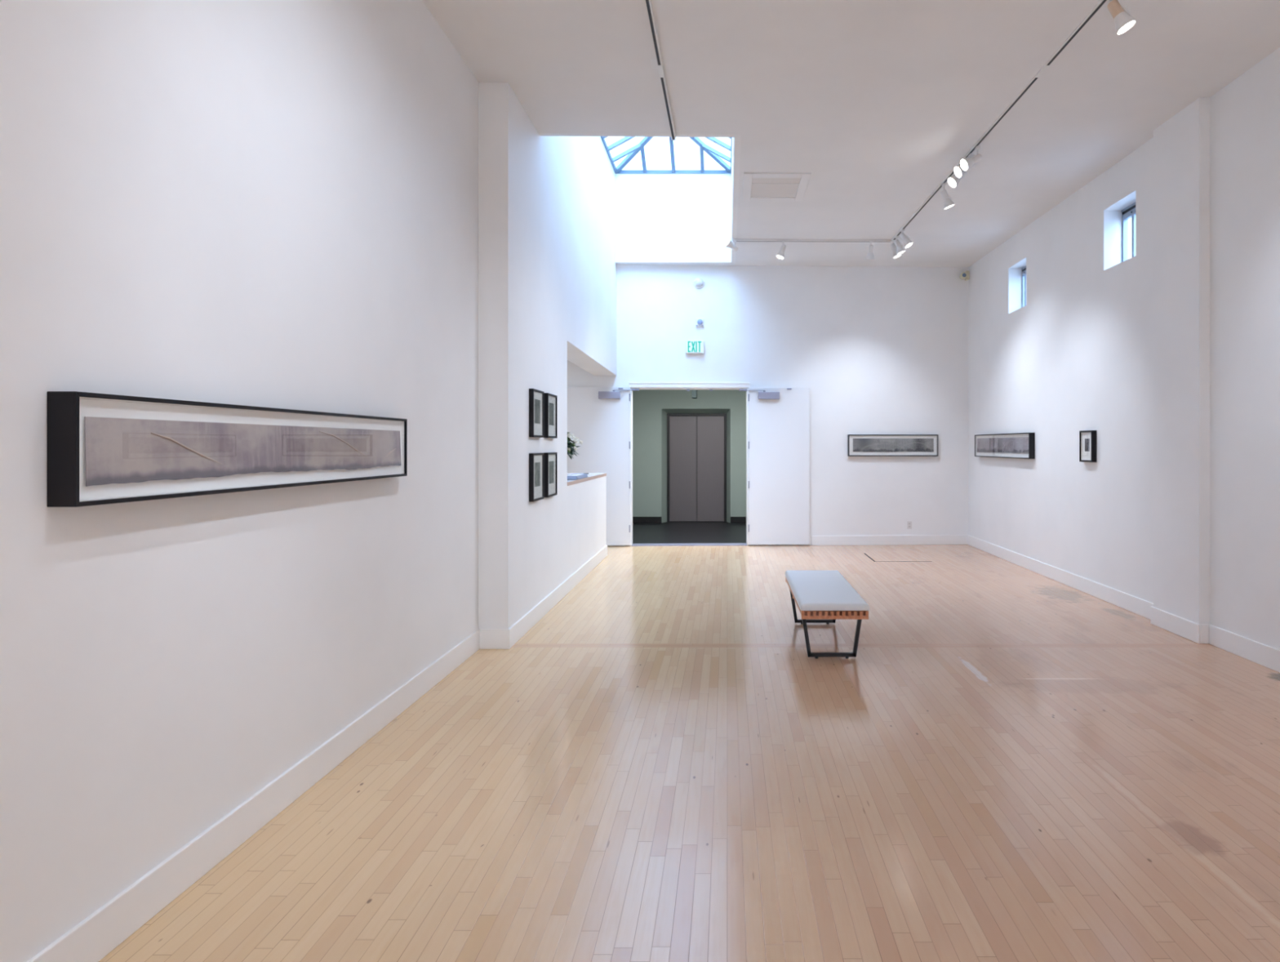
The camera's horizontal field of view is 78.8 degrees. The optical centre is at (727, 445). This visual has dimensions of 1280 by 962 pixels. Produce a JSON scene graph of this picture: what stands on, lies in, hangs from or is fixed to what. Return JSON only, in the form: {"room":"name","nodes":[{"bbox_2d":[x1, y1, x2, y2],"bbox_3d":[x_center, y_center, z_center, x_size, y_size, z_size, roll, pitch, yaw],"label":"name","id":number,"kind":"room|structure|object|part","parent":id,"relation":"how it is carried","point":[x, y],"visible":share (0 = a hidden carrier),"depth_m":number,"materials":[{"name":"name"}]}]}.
{"room":"museum","nodes":[
{"label":"museum","id":0,"kind":"room"},
{"bbox_2d":[0,0,478,961],"bbox_3d":[-1.982,-0.730,0.601,0.235,4.500,10.402,0,0,0],"label":"wall","id":1,"kind":"structure","parent":0,"point":[265,203],"depth_m":2.77,"materials":[{"name":"white paint"}]},
{"bbox_2d":[47,391,407,506],"bbox_3d":[-1.825,0.009,3.217,0.080,0.317,2.195,0,0,0],"label":"framed picture","id":2,"kind":"object","parent":1,"relation":"attached to","point":[103,448],"visible":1,"depth_m":2.62,"materials":[{"name":"black paint"}]},
{"bbox_2d":[84,416,401,485],"bbox_3d":[-1.804,0.016,3.221,0.010,0.196,2.098,0,0,0],"label":"print","id":3,"kind":"object","parent":2,"relation":"attached to","point":[119,451],"depth_m":2.77,"materials":[{"name":"beige paper"}]},
{"bbox_2d":[26,544,607,961],"bbox_3d":[-1.746,1.446,3.148,0.240,0.148,15.096,0,0,0],"label":"baseboard","id":4,"kind":"structure","parent":1,"relation":"attached to","point":[97,935],"depth_m":3.02,"materials":[{"name":"white"}]},
{"bbox_2d":[478,82,616,628],"bbox_3d":[-1.830,-1.275,8.875,0.340,5.590,6.152,0,0,0],"label":"wall","id":5,"kind":"structure","parent":0,"point":[547,265],"depth_m":6.52,"materials":[{"name":"white paint"}]},
{"bbox_2d":[528,388,544,437],"bbox_3d":[-1.628,-0.274,6.612,0.038,0.403,0.385,0,0,0],"label":"framed picture","id":6,"kind":"object","parent":5,"relation":"attached to","point":[536,397],"visible":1,"depth_m":6.58,"materials":[{"name":"black paint"}]},
{"bbox_2d":[534,399,540,423],"bbox_3d":[-1.622,-0.292,6.612,0.002,0.205,0.200,0,0,0],"label":"print","id":7,"kind":"object","parent":6,"relation":"attached to","point":[537,402],"depth_m":6.61},
{"bbox_2d":[528,453,544,502],"bbox_3d":[-1.628,0.264,6.612,0.038,0.403,0.385,0,0,0],"label":"framed picture","id":8,"kind":"object","parent":5,"relation":"attached to","point":[536,460],"visible":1,"depth_m":6.58,"materials":[{"name":"black paint"}]},
{"bbox_2d":[534,462,540,486],"bbox_3d":[-1.622,0.244,6.612,0.002,0.205,0.200,0,0,0],"label":"print","id":9,"kind":"object","parent":8,"relation":"attached to","point":[537,464],"depth_m":6.61},
{"bbox_2d":[543,452,557,497],"bbox_3d":[-1.631,0.264,7.152,0.038,0.403,0.385,0,0,0],"label":"framed picture","id":10,"kind":"object","parent":5,"relation":"attached to","point":[550,458],"visible":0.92,"depth_m":7.12,"materials":[{"name":"black paint"}]},
{"bbox_2d":[549,461,553,483],"bbox_3d":[-1.625,0.244,7.152,0.002,0.205,0.200,0,0,0],"label":"print","id":11,"kind":"object","parent":10,"relation":"attached to","point":[551,463],"depth_m":7.15},
{"bbox_2d":[544,392,557,438],"bbox_3d":[-1.631,-0.274,7.152,0.038,0.403,0.385,0,0,0],"label":"framed picture","id":12,"kind":"object","parent":5,"relation":"attached to","point":[550,400],"visible":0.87,"depth_m":7.12,"materials":[{"name":"black paint"}]},
{"bbox_2d":[549,402,553,425],"bbox_3d":[-1.625,-0.292,7.152,0.002,0.205,0.200,0,0,0],"label":"print","id":13,"kind":"object","parent":12,"relation":"attached to","point":[551,404],"depth_m":7.15},
{"bbox_2d":[567,472,606,485],"bbox_3d":[-1.971,0.395,9.345,0.640,0.041,2.690,0,0,0],"label":"countertop","id":14,"kind":"structure","parent":5,"relation":"on","point":[591,475],"depth_m":9.42,"materials":[{"name":"beige wood"}]},
{"bbox_2d":[567,473,587,479],"bbox_3d":[-1.742,0.353,8.870,0.163,0.042,0.660,0,0,0],"label":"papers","id":15,"kind":"object","parent":14,"relation":"on","point":[574,476],"visible":0.79,"depth_m":8.72,"materials":[{"name":"blue paper"}]},
{"bbox_3d":[-1.875,0.243,8.550,0.104,0.262,0.104,0,0,0],"label":"flower vase","id":16,"kind":"object","parent":14,"relation":"on","visible":0},
{"bbox_2d":[567,431,582,459],"bbox_3d":[-1.857,-0.025,8.550,0.492,0.428,0.471,0,0,19],"label":"flower bouquet","id":17,"kind":"object","parent":16,"relation":"in","point":[570,445],"visible":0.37,"depth_m":8.49,"materials":[{"name":"green plant"}]},
{"bbox_3d":[-1.658,-0.066,8.480,0.067,0.086,0.095,0,0,0],"label":"flower","id":18,"kind":"part","parent":17,"relation":"part of","materials":[{"name":"white plant"}]},
{"bbox_2d":[538,133,741,262],"bbox_3d":[-0.819,-3.391,9.190,1.882,1.358,4.880,0,0,0],"label":"wall","id":19,"kind":"structure","parent":0,"point":[660,218],"depth_m":11.57,"materials":[{"name":"white paint"}]},
{"bbox_2d":[600,136,732,173],"bbox_3d":[-0.789,-4.340,9.190,1.802,0.541,4.860,0,0,0],"label":"window","id":20,"kind":"structure","parent":19,"relation":"in","point":[632,152],"depth_m":11.26,"materials":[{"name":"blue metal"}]},
{"bbox_2d":[98,521,1279,961],"bbox_3d":[-0.300,1.570,5.900,9.400,0.100,21.000,0,0,0],"label":"floor","id":21,"kind":"structure","parent":0,"point":[1011,762],"depth_m":3.38,"materials":[{"name":"brown wood"}]},
{"bbox_2d":[785,569,869,657],"bbox_3d":[0.759,1.309,6.185,0.484,0.422,1.490,0,0,0],"label":"bench","id":22,"kind":"object","parent":21,"relation":"on","point":[820,596],"visible":1,"depth_m":5.67,"materials":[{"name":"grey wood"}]},
{"bbox_3d":[0.749,1.364,6.605,0.429,0.291,0.030,0,0,0],"label":"leg frame","id":23,"kind":"part","parent":22,"relation":"part of","materials":[{"name":"black metal"}]},
{"bbox_2d":[785,569,869,609],"bbox_3d":[0.759,1.131,6.185,0.478,0.065,1.482,0,0,0],"label":"cushion","id":24,"kind":"object","parent":22,"relation":"on","point":[811,589],"depth_m":5.87,"materials":[{"name":"grey fabric"}]},
{"bbox_3d":[0.749,1.364,5.540,0.429,0.291,0.030,0,0,0],"label":"leg frame","id":25,"kind":"part","parent":22,"relation":"part of","materials":[{"name":"black metal"}]},
{"bbox_3d":[0.759,1.209,5.450,0.472,0.022,0.019,0,0,0],"label":"cross rail","id":26,"kind":"part","parent":22,"relation":"part of","materials":[{"name":"brown wood"}]},
{"bbox_2d":[864,553,931,561],"bbox_3d":[2.308,1.518,10.541,0.757,0.003,0.777,0,0,0],"label":"floor hatch","id":27,"kind":"object","parent":21,"relation":"on","point":[864,553],"visible":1,"depth_m":10.16,"materials":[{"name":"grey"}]},
{"bbox_2d":[632,389,746,522],"bbox_3d":[-0.500,0.020,14.050,7.400,3.000,3.900,0,0,0],"label":"wall","id":28,"kind":"structure","parent":0,"point":[651,407],"depth_m":15.23,"materials":[{"name":"green paint"}]},
{"bbox_2d":[632,516,746,523],"bbox_3d":[-0.060,1.458,15.224,3.920,0.125,0.012,0,0,0],"label":"baseboard","id":29,"kind":"structure","parent":28,"relation":"attached to","point":[635,519],"depth_m":15.22,"materials":[{"name":"black rubber"}]},
{"bbox_2d":[666,413,726,521],"bbox_3d":[-0.608,0.437,15.470,1.184,2.166,0.100,0,0,0],"label":"door","id":30,"kind":"structure","parent":28,"relation":"in","point":[696,442],"depth_m":15.48,"materials":[{"name":"grey metal"}]},
{"bbox_3d":[-0.884,0.454,15.505,0.541,2.109,0.030,0,0,0],"label":"lift panel","id":31,"kind":"part","parent":30,"relation":"part of","materials":[{"name":"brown metal"}]},
{"bbox_3d":[-0.608,1.514,15.470,1.184,0.012,0.100,0,0,0],"label":"sill","id":32,"kind":"part","parent":30,"relation":"part of","materials":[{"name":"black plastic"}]},
{"bbox_3d":[-0.332,0.454,15.497,0.541,2.109,0.030,0,0,0],"label":"lift panel","id":33,"kind":"part","parent":30,"relation":"part of","materials":[{"name":"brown metal"}]},
{"bbox_2d":[567,262,968,546],"bbox_3d":[-0.454,-0.780,11.867,9.106,4.600,0.200,0,0,-2],"label":"wall","id":34,"kind":"structure","parent":0,"point":[877,350],"depth_m":11.85,"materials":[{"name":"white paint"}]},
{"bbox_2d":[567,386,634,545],"bbox_3d":[-1.909,0.309,11.654,1.010,2.385,0.104,0,0,-2],"label":"door","id":35,"kind":"structure","parent":34,"relation":"in","point":[599,416],"depth_m":11.66,"materials":[{"name":"white paint"}]},
{"bbox_2d":[628,382,749,546],"bbox_3d":[-0.577,0.279,11.847,1.830,2.483,0.230,0,0,-2],"label":"trim","id":36,"kind":"structure","parent":34,"relation":"attached to","point":[741,386],"depth_m":11.76,"materials":[{"name":"white"}]},
{"bbox_2d":[685,340,703,353],"bbox_3d":[-0.491,-1.498,11.730,0.276,0.195,0.070,0,0,-2],"label":"exit sign","id":37,"kind":"object","parent":34,"relation":"attached to","point":[691,346],"visible":1,"depth_m":11.70,"materials":[{"name":"white plastic"}]},
{"bbox_2d":[693,276,704,288],"bbox_3d":[-0.428,-2.480,11.726,0.170,0.170,0.084,0,0,-2],"label":"smoke detector","id":38,"kind":"object","parent":34,"relation":"attached to","point":[698,282],"visible":1,"depth_m":11.72,"materials":[{"name":"white plastic"}]},
{"bbox_2d":[695,318,703,326],"bbox_3d":[-0.417,-1.873,11.738,0.124,0.125,0.060,0,0,-2],"label":"fire alarm strobe","id":39,"kind":"object","parent":34,"relation":"attached to","point":[699,322],"visible":1,"depth_m":11.73,"materials":[{"name":"white plastic"}]},
{"bbox_2d":[748,387,809,544],"bbox_3d":[0.757,0.309,11.747,0.990,2.385,0.104,0,0,-2],"label":"door","id":40,"kind":"structure","parent":34,"relation":"in","point":[779,418],"depth_m":11.75,"materials":[{"name":"white paint"}]},
{"bbox_2d":[811,534,967,545],"bbox_3d":[2.498,1.446,11.862,2.416,0.148,0.017,0,0,-2],"label":"baseboard","id":41,"kind":"structure","parent":34,"relation":"attached to","point":[881,539],"depth_m":11.85,"materials":[{"name":"white"}]},
{"bbox_2d":[847,434,937,456],"bbox_3d":[2.537,-0.006,11.844,1.384,0.328,0.055,0,0,-2],"label":"framed picture","id":42,"kind":"object","parent":34,"relation":"attached to","point":[858,445],"visible":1,"depth_m":11.83,"materials":[{"name":"black paint"}]},
{"bbox_2d":[853,438,933,452],"bbox_3d":[2.540,-0.009,11.832,1.245,0.208,0.010,0,0,-2],"label":"print","id":43,"kind":"object","parent":42,"relation":"attached to","point":[860,445],"depth_m":11.83},
{"bbox_2d":[906,520,911,528],"bbox_3d":[2.800,1.216,11.875,0.072,0.118,0.011,0,0,-2],"label":"wall outlet","id":44,"kind":"object","parent":34,"relation":"attached to","point":[908,522],"visible":1,"depth_m":11.87,"materials":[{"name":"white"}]},
{"bbox_2d":[959,271,968,280],"bbox_3d":[3.632,-2.607,11.848,0.140,0.135,0.123,0,0,-2],"label":"security camera","id":45,"kind":"object","parent":34,"relation":"attached to","point":[964,275],"visible":1,"depth_m":11.82,"materials":[{"name":"beige plastic"}]},
{"bbox_2d":[422,0,1279,267],"bbox_3d":[0.900,-2.765,3.725,6.400,0.180,16.650,0,0,0],"label":"ceiling","id":46,"kind":"structure","parent":0,"point":[879,101],"depth_m":5.80,"materials":[{"name":"white paint"}]},
{"bbox_2d":[644,0,675,140],"bbox_3d":[-0.478,-2.699,3.900,0.131,0.037,5.800,0,0,0],"label":"track","id":47,"kind":"object","parent":46,"relation":"attached to","point":[659,64],"visible":1,"depth_m":5.47,"materials":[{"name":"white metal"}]},
{"bbox_3d":[-0.478,-2.715,5.505,0.131,0.004,0.131,0,0,0],"label":"junction plate","id":48,"kind":"part","parent":47,"relation":"part of","materials":[{"name":"white plastic"}]},
{"bbox_2d":[742,172,811,200],"bbox_3d":[0.500,-2.722,8.130,0.670,0.036,0.860,0,0,0],"label":"ceiling vent","id":49,"kind":"object","parent":46,"relation":"in","point":[757,186],"visible":0.99,"depth_m":8.09,"materials":[{"name":"white metal"}]},
{"bbox_2d":[733,238,890,242],"bbox_3d":[1.124,-2.716,10.240,2.078,0.037,0.038,0,0,0],"label":"track","id":50,"kind":"object","parent":46,"relation":"attached to","point":[735,239],"visible":1,"depth_m":10.22,"materials":[{"name":"white metal"}]},
{"bbox_2d":[724,239,737,251],"bbox_3d":[0.048,-2.646,10.214,0.194,0.150,0.112,0,0,-45],"label":"lamp","id":51,"kind":"object","parent":50,"relation":"attached to","point":[728,243],"visible":1,"depth_m":10.19,"materials":[{"name":"white metal"}]},
{"bbox_3d":[0.024,-2.663,10.184,0.115,0.115,0.112,0,0,-35],"label":"lamp shade","id":52,"kind":"part","parent":51,"relation":"part of","materials":[{"name":"white metal"}]},
{"bbox_2d":[731,244,737,251],"bbox_3d":[0.092,-2.616,10.232,0.107,0.089,0.062,0,0,-36],"label":"socket","id":53,"kind":"object","parent":51,"relation":"attached to","point":[733,246],"depth_m":10.21,"materials":[{"name":"white metal"}]},
{"bbox_2d":[776,240,786,259],"bbox_3d":[0.712,-2.587,10.223,0.135,0.235,0.112,0,0,0],"label":"lamp","id":54,"kind":"object","parent":50,"relation":"attached to","point":[780,255],"visible":1,"depth_m":10.21,"materials":[{"name":"white metal"}]},
{"bbox_3d":[0.700,-2.525,10.223,0.112,0.111,0.112,0,0,0],"label":"lamp shade","id":55,"kind":"part","parent":54,"relation":"part of","materials":[{"name":"white metal"}]},
{"bbox_2d":[779,244,786,251],"bbox_3d":[0.739,-2.610,10.237,0.082,0.105,0.069,0,0,0],"label":"socket","id":56,"kind":"object","parent":54,"relation":"attached to","point":[783,247],"depth_m":10.21,"materials":[{"name":"white metal"}]},
{"bbox_2d":[866,240,875,259],"bbox_3d":[1.908,-2.584,10.277,0.112,0.235,0.146,0,0,0],"label":"lamp","id":57,"kind":"object","parent":50,"relation":"attached to","point":[870,255],"visible":1,"depth_m":10.24,"materials":[{"name":"white metal"}]},
{"bbox_3d":[1.908,-2.524,10.294,0.112,0.114,0.113,0,0,0],"label":"lamp shade","id":58,"kind":"part","parent":57,"relation":"part of","materials":[{"name":"white metal"}]},
{"bbox_2d":[868,244,873,252],"bbox_3d":[1.906,-2.608,10.248,0.062,0.106,0.088,0,0,0],"label":"socket","id":59,"kind":"object","parent":57,"relation":"attached to","point":[871,246],"depth_m":10.22,"materials":[{"name":"white metal"}]},
{"bbox_2d":[890,0,1108,241],"bbox_3d":[2.296,-2.692,3.370,0.130,0.076,13.742,0,0,-1],"label":"track","id":60,"kind":"object","parent":46,"relation":"attached to","point":[1101,2],"visible":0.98,"depth_m":5.95,"materials":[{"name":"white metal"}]},
{"bbox_2d":[890,240,901,258],"bbox_3d":[2.218,-2.583,10.166,0.138,0.235,0.112,0,0,0],"label":"lamp","id":61,"kind":"object","parent":60,"relation":"attached to","point":[893,246],"visible":0.84,"depth_m":10.15,"materials":[{"name":"white metal"}]},
{"bbox_2d":[890,243,896,251],"bbox_3d":[2.191,-2.606,10.178,0.085,0.106,0.062,0,0,19],"label":"socket","id":62,"kind":"object","parent":61,"relation":"attached to","point":[893,246],"depth_m":10.15,"materials":[{"name":"white metal"}]},
{"bbox_3d":[2.231,-2.521,10.166,0.111,0.111,0.112,0,0,0],"label":"lamp shade","id":63,"kind":"part","parent":61,"relation":"part of","materials":[{"name":"white metal"}]},
{"bbox_2d":[893,235,905,254],"bbox_3d":[2.224,-2.581,9.961,0.143,0.235,0.112,0,0,0],"label":"lamp","id":64,"kind":"object","parent":60,"relation":"attached to","point":[900,249],"visible":1,"depth_m":9.94,"materials":[{"name":"white metal"}]},
{"bbox_2d":[893,239,901,247],"bbox_3d":[2.195,-2.604,9.968,0.086,0.106,0.065,0,0,0],"label":"socket","id":65,"kind":"object","parent":64,"relation":"attached to","point":[896,242],"depth_m":9.94,"materials":[{"name":"white metal"}]},
{"bbox_3d":[2.239,-2.520,9.961,0.112,0.112,0.112,0,0,0],"label":"lamp shade","id":66,"kind":"part","parent":64,"relation":"part of","materials":[{"name":"white metal"}]},
{"bbox_2d":[899,229,912,248],"bbox_3d":[2.234,-2.580,9.633,0.157,0.232,0.121,0,0,0],"label":"lamp","id":67,"kind":"object","parent":60,"relation":"attached to","point":[907,242],"visible":1,"depth_m":9.63,"materials":[{"name":"white metal"}]},
{"bbox_2d":[899,232,906,241],"bbox_3d":[2.202,-2.603,9.656,0.096,0.107,0.062,0,0,26],"label":"socket","id":68,"kind":"object","parent":67,"relation":"attached to","point":[904,237],"depth_m":9.63,"materials":[{"name":"white metal"}]},
{"bbox_3d":[2.254,-2.523,9.629,0.117,0.119,0.112,0,0,0],"label":"lamp shade","id":69,"kind":"part","parent":67,"relation":"part of","materials":[{"name":"white metal"}]},
{"bbox_2d":[940,182,955,209],"bbox_3d":[2.257,-2.552,7.923,0.141,0.255,0.112,0,0,0],"label":"lamp","id":70,"kind":"object","parent":60,"relation":"attached to","point":[948,202],"visible":1,"depth_m":7.89,"materials":[{"name":"white metal"}]},
{"bbox_2d":[940,189,949,199],"bbox_3d":[2.229,-2.565,7.921,0.085,0.106,0.062,0,0,0],"label":"socket","id":71,"kind":"object","parent":70,"relation":"attached to","point":[944,193],"depth_m":7.89,"materials":[{"name":"white metal"}]},
{"bbox_3d":[2.272,-2.480,7.923,0.112,0.112,0.112,0,0,0],"label":"lamp shade","id":72,"kind":"part","parent":70,"relation":"part of","materials":[{"name":"white metal"}]},
{"bbox_2d":[947,171,967,187],"bbox_3d":[2.177,-2.555,7.297,0.188,0.238,0.112,0,0,0],"label":"lamp","id":73,"kind":"object","parent":60,"relation":"attached to","point":[953,180],"visible":0.7,"depth_m":7.29,"materials":[{"name":"white metal"}]},
{"bbox_3d":[2.126,-2.487,7.298,0.057,0.069,0.084,0,0,0],"label":"lamp bulb","id":74,"kind":"part","parent":73,"relation":"part of","materials":[{"name":"white glass"}]},
{"bbox_3d":[2.143,-2.496,7.296,0.121,0.121,0.112,0,0,0],"label":"lamp shade","id":75,"kind":"part","parent":73,"relation":"part of","materials":[{"name":"white metal"}]},
{"bbox_2d":[953,153,975,177],"bbox_3d":[2.177,-2.562,7.079,0.193,0.218,0.112,0,0,0],"label":"lamp","id":76,"kind":"object","parent":60,"relation":"attached to","point":[959,172],"visible":0.62,"depth_m":7.08,"materials":[{"name":"white metal"}]},
{"bbox_3d":[2.118,-2.507,7.080,0.046,0.076,0.084,0,0,0],"label":"lamp bulb","id":77,"kind":"part","parent":76,"relation":"part of","materials":[{"name":"white glass"}]},
{"bbox_3d":[2.139,-2.512,7.079,0.118,0.117,0.112,0,0,0],"label":"lamp shade","id":78,"kind":"part","parent":76,"relation":"part of","materials":[{"name":"white metal"}]},
{"bbox_2d":[960,146,982,171],"bbox_3d":[2.180,-2.562,6.899,0.194,0.217,0.112,0,0,0],"label":"lamp","id":79,"kind":"object","parent":60,"relation":"attached to","point":[966,163],"visible":1,"depth_m":6.89,"materials":[{"name":"white metal"}]},
{"bbox_3d":[2.119,-2.508,6.900,0.045,0.076,0.084,0,0,0],"label":"lamp bulb","id":80,"kind":"part","parent":79,"relation":"part of","materials":[{"name":"white glass"}]},
{"bbox_3d":[2.142,-2.511,6.899,0.117,0.116,0.112,0,0,0],"label":"lamp shade","id":81,"kind":"part","parent":79,"relation":"part of","materials":[{"name":"white metal"}]},
{"bbox_2d":[971,154,982,163],"bbox_3d":[2.223,-2.562,6.918,0.107,0.091,0.062,0,0,-11],"label":"socket","id":82,"kind":"object","parent":79,"relation":"attached to","point":[977,157],"depth_m":6.89,"materials":[{"name":"white metal"}]},
{"bbox_2d":[1107,0,1136,35],"bbox_3d":[2.320,-2.544,4.543,0.149,0.230,0.112,0,0,0],"label":"lamp","id":83,"kind":"object","parent":60,"relation":"hanging from","point":[1123,21],"visible":1,"depth_m":4.53,"materials":[{"name":"white metal"}]},
{"bbox_2d":[1107,0,1124,18],"bbox_3d":[2.290,-2.570,4.558,0.090,0.107,0.062,0,0,18],"label":"socket","id":84,"kind":"object","parent":83,"relation":"attached to","point":[1114,7],"depth_m":4.53,"materials":[{"name":"beige metal"}]},
{"bbox_3d":[2.338,-2.487,4.543,0.114,0.115,0.112,0,0,0],"label":"lamp shade","id":85,"kind":"part","parent":83,"relation":"part of","materials":[{"name":"white metal"}]},
{"bbox_3d":[2.340,-2.463,4.544,0.077,0.042,0.084,0,0,0],"label":"lamp bulb","id":86,"kind":"part","parent":83,"relation":"part of","materials":[{"name":"white glass"}]},
{"bbox_2d":[968,47,1279,649],"bbox_3d":[3.792,-0.730,3.800,0.315,4.500,16.800,0,0,0],"label":"wall","id":87,"kind":"structure","parent":0,"point":[1169,352],"depth_m":6.53,"materials":[{"name":"white paint"}]},
{"bbox_2d":[974,432,1035,458],"bbox_3d":[3.680,-0.001,10.370,0.070,0.317,2.060,0,0,0],"label":"framed picture","id":88,"kind":"object","parent":87,"relation":"attached to","point":[1017,445],"visible":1,"depth_m":10.15,"materials":[{"name":"black paint"}]},
{"bbox_2d":[977,436,1028,453],"bbox_3d":[3.667,-0.005,10.367,0.010,0.203,1.965,0,0,0],"label":"print","id":89,"kind":"object","parent":88,"relation":"attached to","point":[984,444],"depth_m":10.28},
{"bbox_2d":[1022,266,1026,306],"bbox_3d":[3.914,-2.042,9.915,0.061,0.600,0.605,0,0,0],"label":"window","id":90,"kind":"structure","parent":87,"relation":"in","point":[1024,269],"depth_m":10.19,"materials":[{"name":"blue glass"}]},
{"bbox_2d":[1079,430,1096,462],"bbox_3d":[3.690,0.005,7.915,0.050,0.320,0.275,0,0,0],"label":"framed picture","id":91,"kind":"object","parent":87,"relation":"attached to","point":[1087,438],"visible":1,"depth_m":7.90,"materials":[{"name":"black paint"}]},
{"bbox_2d":[1084,438,1089,451],"bbox_3d":[3.683,-0.008,7.915,0.002,0.130,0.105,0,0,0],"label":"print","id":92,"kind":"object","parent":91,"relation":"attached to","point":[1086,440],"depth_m":7.91},
{"bbox_2d":[967,534,1279,672],"bbox_3d":[3.708,1.446,3.750,0.017,0.148,16.300,0,0,0],"label":"baseboard","id":93,"kind":"structure","parent":87,"relation":"attached to","point":[1266,655],"depth_m":7.26,"materials":[{"name":"white"}]},
{"bbox_2d":[1121,202,1135,261],"bbox_3d":[3.914,-2.025,7.332,0.061,0.594,0.595,0,0,0],"label":"window","id":94,"kind":"structure","parent":87,"relation":"in","point":[1128,212],"depth_m":7.54,"materials":[{"name":"grey metal"}]},
{"bbox_2d":[1150,606,1208,643],"bbox_3d":[3.659,1.446,6.277,0.080,0.148,0.677,0,0,0],"label":"baseboard","id":95,"kind":"structure","parent":87,"relation":"attached to","point":[1191,630],"depth_m":6.17,"materials":[{"name":"white"}]},
{"bbox_3d":[-0.500,-1.455,13.975,7.400,0.150,4.050,0,0,0],"label":"ceiling","id":96,"kind":"structure","parent":0,"visible":0},
{"bbox_2d":[692,389,697,398],"bbox_3d":[-0.605,-1.130,14.300,0.084,0.500,0.300,0,0,0],"label":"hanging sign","id":97,"kind":"object","parent":96,"relation":"hanging from","point":[694,391],"visible":0.49,"depth_m":14.15,"materials":[{"name":"grey metal"}]}
]}

